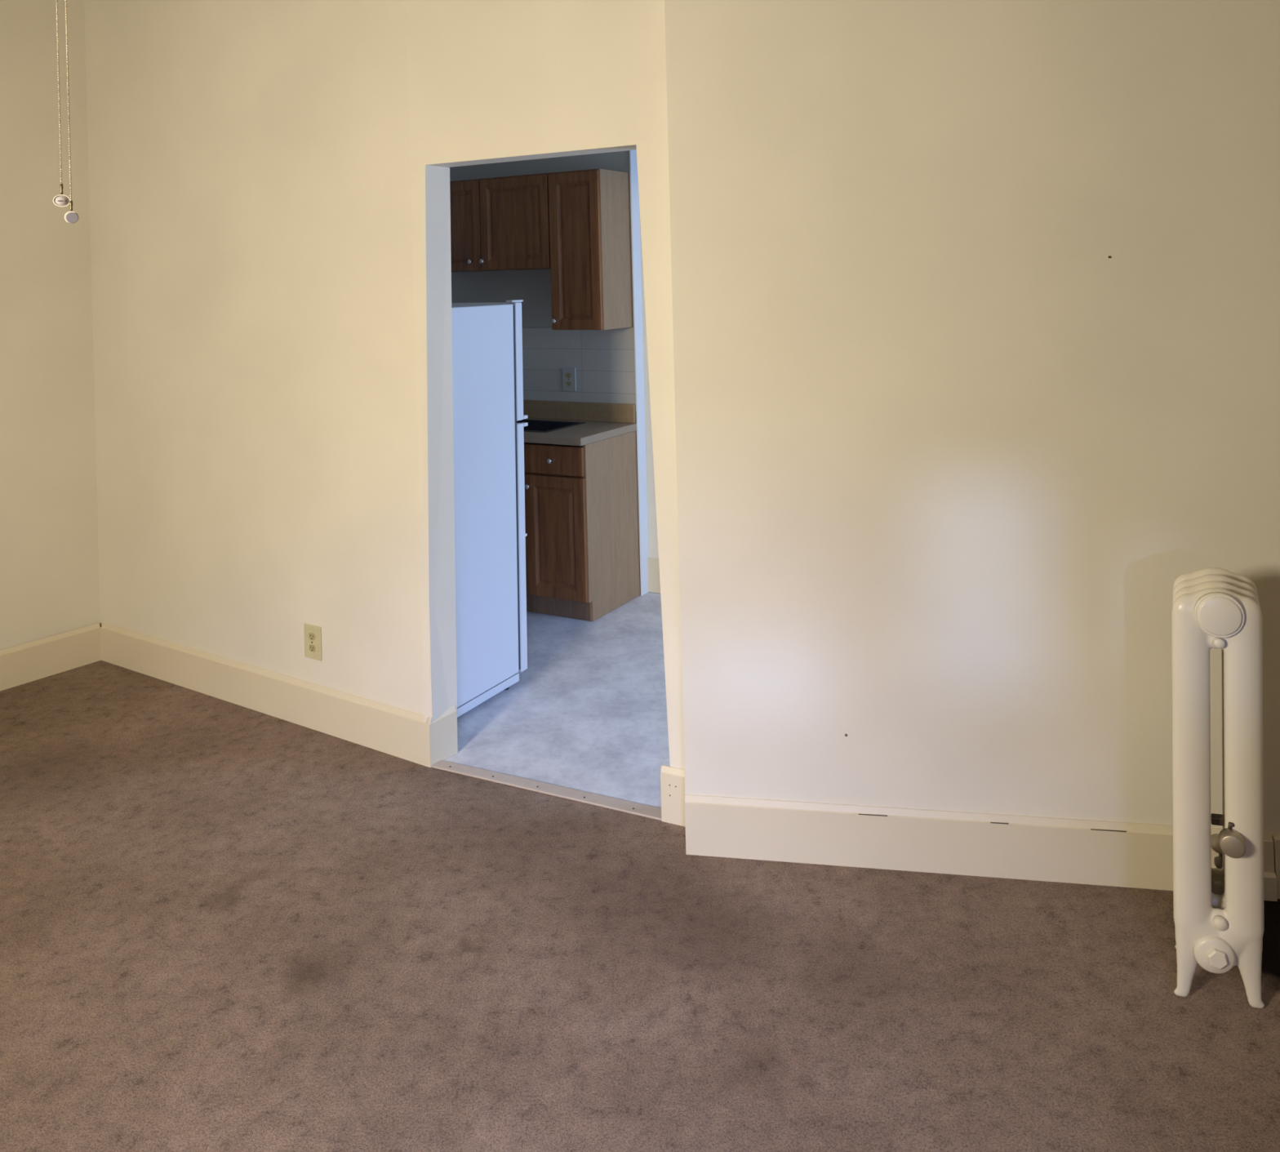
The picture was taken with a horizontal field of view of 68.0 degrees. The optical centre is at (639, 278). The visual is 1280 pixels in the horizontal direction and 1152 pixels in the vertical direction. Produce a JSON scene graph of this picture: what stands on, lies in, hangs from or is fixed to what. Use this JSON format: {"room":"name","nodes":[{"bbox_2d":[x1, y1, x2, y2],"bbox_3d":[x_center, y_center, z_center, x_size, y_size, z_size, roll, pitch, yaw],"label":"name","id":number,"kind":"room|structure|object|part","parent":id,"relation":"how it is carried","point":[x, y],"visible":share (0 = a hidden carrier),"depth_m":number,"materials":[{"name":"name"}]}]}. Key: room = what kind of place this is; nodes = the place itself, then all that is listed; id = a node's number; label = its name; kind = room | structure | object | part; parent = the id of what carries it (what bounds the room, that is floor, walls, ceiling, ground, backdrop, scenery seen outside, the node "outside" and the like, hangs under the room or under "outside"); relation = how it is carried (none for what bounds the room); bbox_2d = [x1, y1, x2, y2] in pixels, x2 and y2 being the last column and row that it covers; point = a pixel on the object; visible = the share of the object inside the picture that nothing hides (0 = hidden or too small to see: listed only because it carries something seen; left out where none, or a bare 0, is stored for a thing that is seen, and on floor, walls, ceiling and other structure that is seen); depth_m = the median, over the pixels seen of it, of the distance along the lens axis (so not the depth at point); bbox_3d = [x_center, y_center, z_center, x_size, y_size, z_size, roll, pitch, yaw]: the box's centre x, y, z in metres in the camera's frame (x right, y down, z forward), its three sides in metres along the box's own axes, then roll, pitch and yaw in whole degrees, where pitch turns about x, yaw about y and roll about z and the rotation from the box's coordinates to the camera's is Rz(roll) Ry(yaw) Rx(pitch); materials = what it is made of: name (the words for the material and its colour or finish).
{"room":"empty living room","nodes":[
{"label":"empty living room","id":0,"kind":"room"},
{"bbox_2d":[0,0,100,649],"bbox_3d":[-2.872,0.175,3.664,0.120,3.000,1.544,-1,0,39],"label":"wall","id":1,"kind":"structure","parent":0,"point":[50,582],"depth_m":4.01,"materials":[{"name":"beige paint"}]},
{"bbox_2d":[0,622,101,690],"bbox_3d":[-2.808,1.593,3.578,0.014,0.160,1.443,-1,0,39],"label":"baseboard","id":2,"kind":"structure","parent":1,"relation":"attached to","point":[22,664],"depth_m":3.98,"materials":[{"name":"beige paint"}]},
{"bbox_2d":[449,150,640,577],"bbox_3d":[-1.034,0.127,5.357,2.314,3.000,0.100,-1,0,26],"label":"wall","id":3,"kind":"structure","parent":0,"point":[533,286],"depth_m":5.09,"materials":[{"name":"paint"}]},
{"bbox_2d":[449,173,550,271],"bbox_3d":[-0.755,-0.280,4.986,0.854,0.474,0.305,-1,0,26],"label":"upper cabinet","id":4,"kind":"object","parent":3,"relation":"attached to","point":[498,224],"visible":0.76,"depth_m":4.83,"materials":[{"name":"brown wood"}]},
{"bbox_3d":[-1.000,-0.270,4.979,0.297,0.354,0.013,-1,0,26],"label":"raised panel","id":5,"kind":"part","parent":4,"relation":"part of","materials":[{"name":"brown wood"}]},
{"bbox_3d":[-1.001,-0.270,4.977,0.406,0.461,0.019,-1,0,26],"label":"door","id":6,"kind":"part","parent":4,"relation":"part of","materials":[{"name":"brown wood"}]},
{"bbox_3d":[-0.875,-0.086,4.892,0.026,0.026,0.026,-1,0,32],"label":"knob","id":7,"kind":"part","parent":4,"relation":"part of","materials":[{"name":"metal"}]},
{"bbox_3d":[-0.633,-0.279,4.795,0.407,0.461,0.019,-1,0,26],"label":"door","id":8,"kind":"part","parent":4,"relation":"part of","materials":[{"name":"brown wood"}]},
{"bbox_3d":[-0.632,-0.279,4.796,0.299,0.354,0.013,-1,0,26],"label":"raised panel","id":9,"kind":"part","parent":4,"relation":"part of","materials":[{"name":"brown wood"}]},
{"bbox_2d":[522,327,635,408],"bbox_3d":[-0.874,0.482,5.223,1.904,0.422,0.006,-1,0,26],"label":"wall tile","id":10,"kind":"structure","parent":3,"relation":"attached to","point":[603,361],"depth_m":4.94,"materials":[{"name":"white tile"}]},
{"bbox_2d":[562,367,576,391],"bbox_3d":[-0.371,0.528,4.967,0.080,0.122,0.008,-1,0,26],"label":"electrical outlet","id":11,"kind":"object","parent":10,"relation":"attached to","point":[569,382],"visible":1,"depth_m":4.96,"materials":[{"name":"grey plastic"}]},
{"bbox_2d":[565,381,571,386],"bbox_3d":[-0.372,0.549,4.965,0.033,0.025,0.002,-1,0,26],"label":"receptacle","id":12,"kind":"object","parent":11,"relation":"attached to","point":[567,383],"depth_m":4.96,"materials":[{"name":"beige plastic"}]},
{"bbox_2d":[565,373,571,377],"bbox_3d":[-0.373,0.507,4.965,0.033,0.025,0.002,-1,0,26],"label":"receptacle","id":13,"kind":"object","parent":11,"relation":"attached to","point":[567,375],"depth_m":4.96,"materials":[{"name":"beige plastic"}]},
{"bbox_2d":[523,400,635,422],"bbox_3d":[-0.742,0.701,5.147,1.601,0.096,0.017,-1,0,26],"label":"backsplash","id":14,"kind":"structure","parent":3,"relation":"attached to","point":[537,409],"depth_m":4.92,"materials":[{"name":"beige laminate"}]},
{"bbox_2d":[547,168,633,329],"bbox_3d":[-0.253,-0.140,4.741,0.282,0.780,0.333,-1,0,32],"label":"upper cabinet","id":15,"kind":"object","parent":3,"relation":"attached to","point":[590,231],"visible":1,"depth_m":4.65,"materials":[{"name":"laminate"}]},
{"bbox_3d":[-0.421,0.209,4.671,0.026,0.026,0.026,-1,0,32],"label":"knob","id":16,"kind":"part","parent":15,"relation":"part of","materials":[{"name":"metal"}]},
{"bbox_3d":[-0.315,-0.134,4.639,0.280,0.768,0.019,-1,0,26],"label":"door","id":17,"kind":"part","parent":15,"relation":"part of","materials":[{"name":"brown wood"}]},
{"bbox_3d":[-0.314,-0.134,4.641,0.164,0.653,0.013,-1,0,26],"label":"raised panel","id":18,"kind":"part","parent":15,"relation":"part of","materials":[{"name":"brown wood"}]},
{"bbox_3d":[-0.120,-0.143,4.699,0.014,0.780,0.262,-1,0,32],"label":"panel","id":19,"kind":"part","parent":15,"relation":"part of","materials":[{"name":"laminate"}]},
{"bbox_2d":[629,149,648,595],"bbox_3d":[-0.012,0.100,4.822,0.006,3.000,0.074,-1,0,32],"label":"trim","id":20,"kind":"structure","parent":3,"relation":"attached to","point":[634,193],"depth_m":4.82,"materials":[{"name":"paint"}]},
{"bbox_2d":[0,591,1279,1151],"bbox_3d":[-0.208,1.631,1.650,6.500,0.051,7.900,-1,0,0],"label":"floor","id":21,"kind":"structure","parent":0,"point":[225,926],"depth_m":2.21,"materials":[{"name":"brown carpet"}]},
{"bbox_2d":[451,299,528,717],"bbox_3d":[-0.858,0.859,3.769,0.699,1.527,0.471,-1,0,26],"label":"refrigerator","id":22,"kind":"object","parent":21,"relation":"on","point":[490,533],"visible":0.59,"depth_m":3.62,"materials":[{"name":"metal"}]},
{"bbox_3d":[-0.766,0.338,3.927,0.649,0.472,0.043,-1,0,26],"label":"freezer door","id":23,"kind":"part","parent":22,"relation":"part of","materials":[{"name":"metal"}]},
{"bbox_3d":[-0.867,1.590,3.738,0.676,0.031,0.390,-1,0,26],"label":"rail","id":24,"kind":"part","parent":22,"relation":"part of","materials":[{"name":"metal"}]},
{"bbox_3d":[-0.755,1.081,3.931,0.655,0.989,0.043,-1,0,26],"label":"door","id":25,"kind":"part","parent":22,"relation":"part of","materials":[{"name":"metal"}]},
{"bbox_3d":[-0.468,0.587,3.821,0.022,0.014,0.027,-1,0,32],"label":"handle","id":26,"kind":"part","parent":22,"relation":"part of","materials":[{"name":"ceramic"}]},
{"bbox_2d":[524,442,532,612],"bbox_3d":[-0.818,1.206,4.944,0.908,0.832,0.465,-1,0,26],"label":"base cabinet","id":27,"kind":"object","parent":21,"relation":"on","point":[529,597],"visible":0.02,"depth_m":4.59,"materials":[{"name":"brown wood"}]},
{"bbox_3d":[-0.745,1.245,4.660,0.424,0.550,0.019,-1,0,26],"label":"door","id":28,"kind":"part","parent":27,"relation":"part of","materials":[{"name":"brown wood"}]},
{"bbox_2d":[523,400,636,445],"bbox_3d":[-0.862,0.723,4.949,1.655,0.133,0.488,-1,0,26],"label":"countertop","id":29,"kind":"structure","parent":27,"relation":"on","point":[602,420],"depth_m":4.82,"materials":[{"name":"beige laminate"}]},
{"bbox_2d":[516,418,585,444],"bbox_3d":[-0.707,0.782,4.876,0.802,0.074,0.322,-1,0,26],"label":"cooktop","id":30,"kind":"object","parent":29,"relation":"in","point":[534,425],"visible":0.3,"depth_m":4.91,"materials":[{"name":"glass"}]},
{"bbox_2d":[431,760,661,820],"bbox_3d":[-0.307,1.604,2.995,0.837,0.008,0.054,-1,0,24],"label":"threshold strip","id":31,"kind":"object","parent":21,"relation":"on","point":[635,808],"visible":0.9,"depth_m":2.97,"materials":[{"name":"metal"}]},
{"bbox_2d":[524,430,640,621],"bbox_3d":[-0.286,1.192,4.668,0.333,0.832,0.523,-1,0,32],"label":"base cabinet","id":32,"kind":"object","parent":21,"relation":"on","point":[581,502],"visible":1,"depth_m":4.51,"materials":[{"name":"laminate"}]},
{"bbox_3d":[-0.536,0.992,4.528,0.026,0.026,0.026,-1,0,32],"label":"knob","id":33,"kind":"part","parent":32,"relation":"part of","materials":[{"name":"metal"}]},
{"bbox_3d":[-0.424,0.859,4.471,0.026,0.026,0.026,-1,0,32],"label":"knob","id":34,"kind":"part","parent":32,"relation":"part of","materials":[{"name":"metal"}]},
{"bbox_3d":[-0.407,0.857,4.488,0.322,0.136,0.019,-1,0,26],"label":"drawer","id":35,"kind":"part","parent":32,"relation":"part of","materials":[{"name":"brown wood"}]},
{"bbox_3d":[-0.396,1.223,4.489,0.201,0.453,0.013,-1,0,26],"label":"raised panel","id":36,"kind":"part","parent":32,"relation":"part of","materials":[{"name":"brown wood"}]},
{"bbox_3d":[-0.397,1.223,4.487,0.325,0.576,0.019,-1,0,26],"label":"door","id":37,"kind":"part","parent":32,"relation":"part of","materials":[{"name":"brown wood"}]},
{"bbox_3d":[-0.132,1.188,4.616,0.016,0.832,0.448,-1,0,32],"label":"panel","id":38,"kind":"part","parent":32,"relation":"part of","materials":[{"name":"laminate"}]},
{"bbox_2d":[1210,833,1222,868],"bbox_3d":[1.385,1.446,2.253,0.052,0.238,0.055,-1,0,0],"label":"supply valve","id":39,"kind":"object","parent":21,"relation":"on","point":[1218,860],"visible":0.21,"depth_m":2.25,"materials":[{"name":"metal"}]},
{"bbox_2d":[1171,567,1264,1008],"bbox_3d":[1.286,1.117,2.118,0.183,0.896,0.251,-1,0,30],"label":"radiator","id":40,"kind":"object","parent":21,"relation":"on","point":[1219,917],"visible":1,"depth_m":2.04,"materials":[{"name":"metal"}]},
{"bbox_2d":[640,221,658,558],"bbox_3d":[1.362,0.065,4.237,3.030,3.000,0.098,-1,0,26],"label":"wall","id":41,"kind":"structure","parent":0,"point":[651,508],"depth_m":4.85,"materials":[{"name":"beige paint"}]},
{"bbox_2d":[647,557,660,593],"bbox_3d":[1.335,1.478,4.208,2.896,0.175,0.012,-1,0,26],"label":"baseboard","id":42,"kind":"structure","parent":41,"relation":"attached to","point":[654,584],"depth_m":4.83,"materials":[{"name":"beige paint"}]},
{"bbox_2d":[84,0,1279,835],"bbox_3d":[0.180,0.095,2.995,5.684,3.000,0.716,-1,0,19],"label":"wall","id":43,"kind":"structure","parent":0,"point":[938,468],"depth_m":2.59,"materials":[{"name":"beige paint"}]},
{"bbox_2d":[100,622,457,767],"bbox_3d":[-1.485,1.559,3.685,1.940,0.160,0.120,-1,0,31],"label":"baseboard","id":44,"kind":"structure","parent":43,"relation":"attached to","point":[393,731],"depth_m":3.50,"materials":[{"name":"beige paint"}]},
{"bbox_2d":[303,622,321,661],"bbox_3d":[-1.187,1.319,3.445,0.088,0.122,0.008,-1,0,31],"label":"electrical outlet","id":45,"kind":"object","parent":43,"relation":"attached to","point":[313,633],"visible":1,"depth_m":3.44,"materials":[{"name":"beige plastic"}]},
{"bbox_2d":[308,632,315,640],"bbox_3d":[-1.189,1.298,3.442,0.033,0.025,0.002,-1,0,31],"label":"receptacle","id":46,"kind":"object","parent":45,"relation":"attached to","point":[311,635],"depth_m":3.44,"materials":[{"name":"beige plastic"}]},
{"bbox_2d":[309,644,315,652],"bbox_3d":[-1.188,1.340,3.442,0.033,0.025,0.002,-1,0,31],"label":"receptacle","id":47,"kind":"object","parent":45,"relation":"attached to","point":[312,646],"depth_m":3.44,"materials":[{"name":"beige plastic"}]},
{"bbox_2d":[419,164,457,746],"bbox_3d":[-0.682,0.621,3.197,0.058,1.994,0.131,-1,0,33],"label":"trim","id":48,"kind":"structure","parent":43,"relation":"attached to","point":[436,320],"depth_m":3.19,"materials":[{"name":"beige paint"}]},
{"bbox_2d":[668,784,1126,831],"bbox_3d":[0.658,1.487,2.578,1.218,0.097,0.082,-1,0,16],"label":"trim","id":49,"kind":"structure","parent":43,"relation":"attached to","point":[668,784],"depth_m":2.49,"materials":[{"name":"wood"}]},
{"bbox_2d":[660,764,1274,890],"bbox_3d":[0.812,1.499,2.531,1.588,0.160,0.156,-1,0,15],"label":"baseboard","id":50,"kind":"structure","parent":43,"relation":"attached to","point":[1037,848],"depth_m":2.53,"materials":[{"name":"beige paint"}]},
{"bbox_2d":[1263,871,1277,901],"bbox_3d":[1.482,1.529,2.401,0.230,0.066,0.012,-1,0,9],"label":"trim","id":51,"kind":"structure","parent":43,"relation":"attached to","point":[1270,892],"depth_m":2.38,"materials":[{"name":"beige paint"}]},
{"bbox_2d":[1271,835,1279,898],"bbox_3d":[1.698,1.480,2.382,0.200,0.152,0.030,-1,0,9],"label":"trim","id":52,"kind":"structure","parent":43,"relation":"attached to","point":[1276,838],"depth_m":2.38,"materials":[{"name":"beige paint"}]},
{"bbox_3d":[-0.263,-1.444,1.650,6.450,0.100,7.900,-1,0,0],"label":"ceiling","id":53,"kind":"structure","parent":0,"visible":0},
{"bbox_3d":[-1.082,-1.082,1.811,1.177,0.580,1.206,-1,0,0],"label":"ceiling fan","id":54,"kind":"object","parent":53,"relation":"hanging from","visible":0},
{"bbox_2d":[53,0,70,207],"bbox_3d":[-1.045,-0.525,1.699,0.028,0.795,0.007,-1,0,-31],"label":"pull chain","id":55,"kind":"object","parent":54,"relation":"hanging from","point":[61,200],"visible":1,"depth_m":1.70,"materials":[{"name":"metal"}]},
{"bbox_3d":[-1.046,-0.546,1.700,0.004,0.754,0.003,-1,0,0],"label":"bead chain","id":56,"kind":"part","parent":55,"relation":"part of","materials":[{"name":"metal"}]},
{"bbox_2d":[64,0,78,223],"bbox_3d":[-1.028,-0.511,1.699,0.022,0.825,0.010,-1,0,-31],"label":"pull chain","id":57,"kind":"object","parent":54,"relation":"hanging from","point":[71,216],"visible":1,"depth_m":1.70,"materials":[{"name":"metal"}]},
{"bbox_3d":[-1.029,-0.531,1.700,0.004,0.785,0.003,-1,0,0],"label":"bead chain","id":58,"kind":"part","parent":57,"relation":"part of","materials":[{"name":"metal"}]}
]}

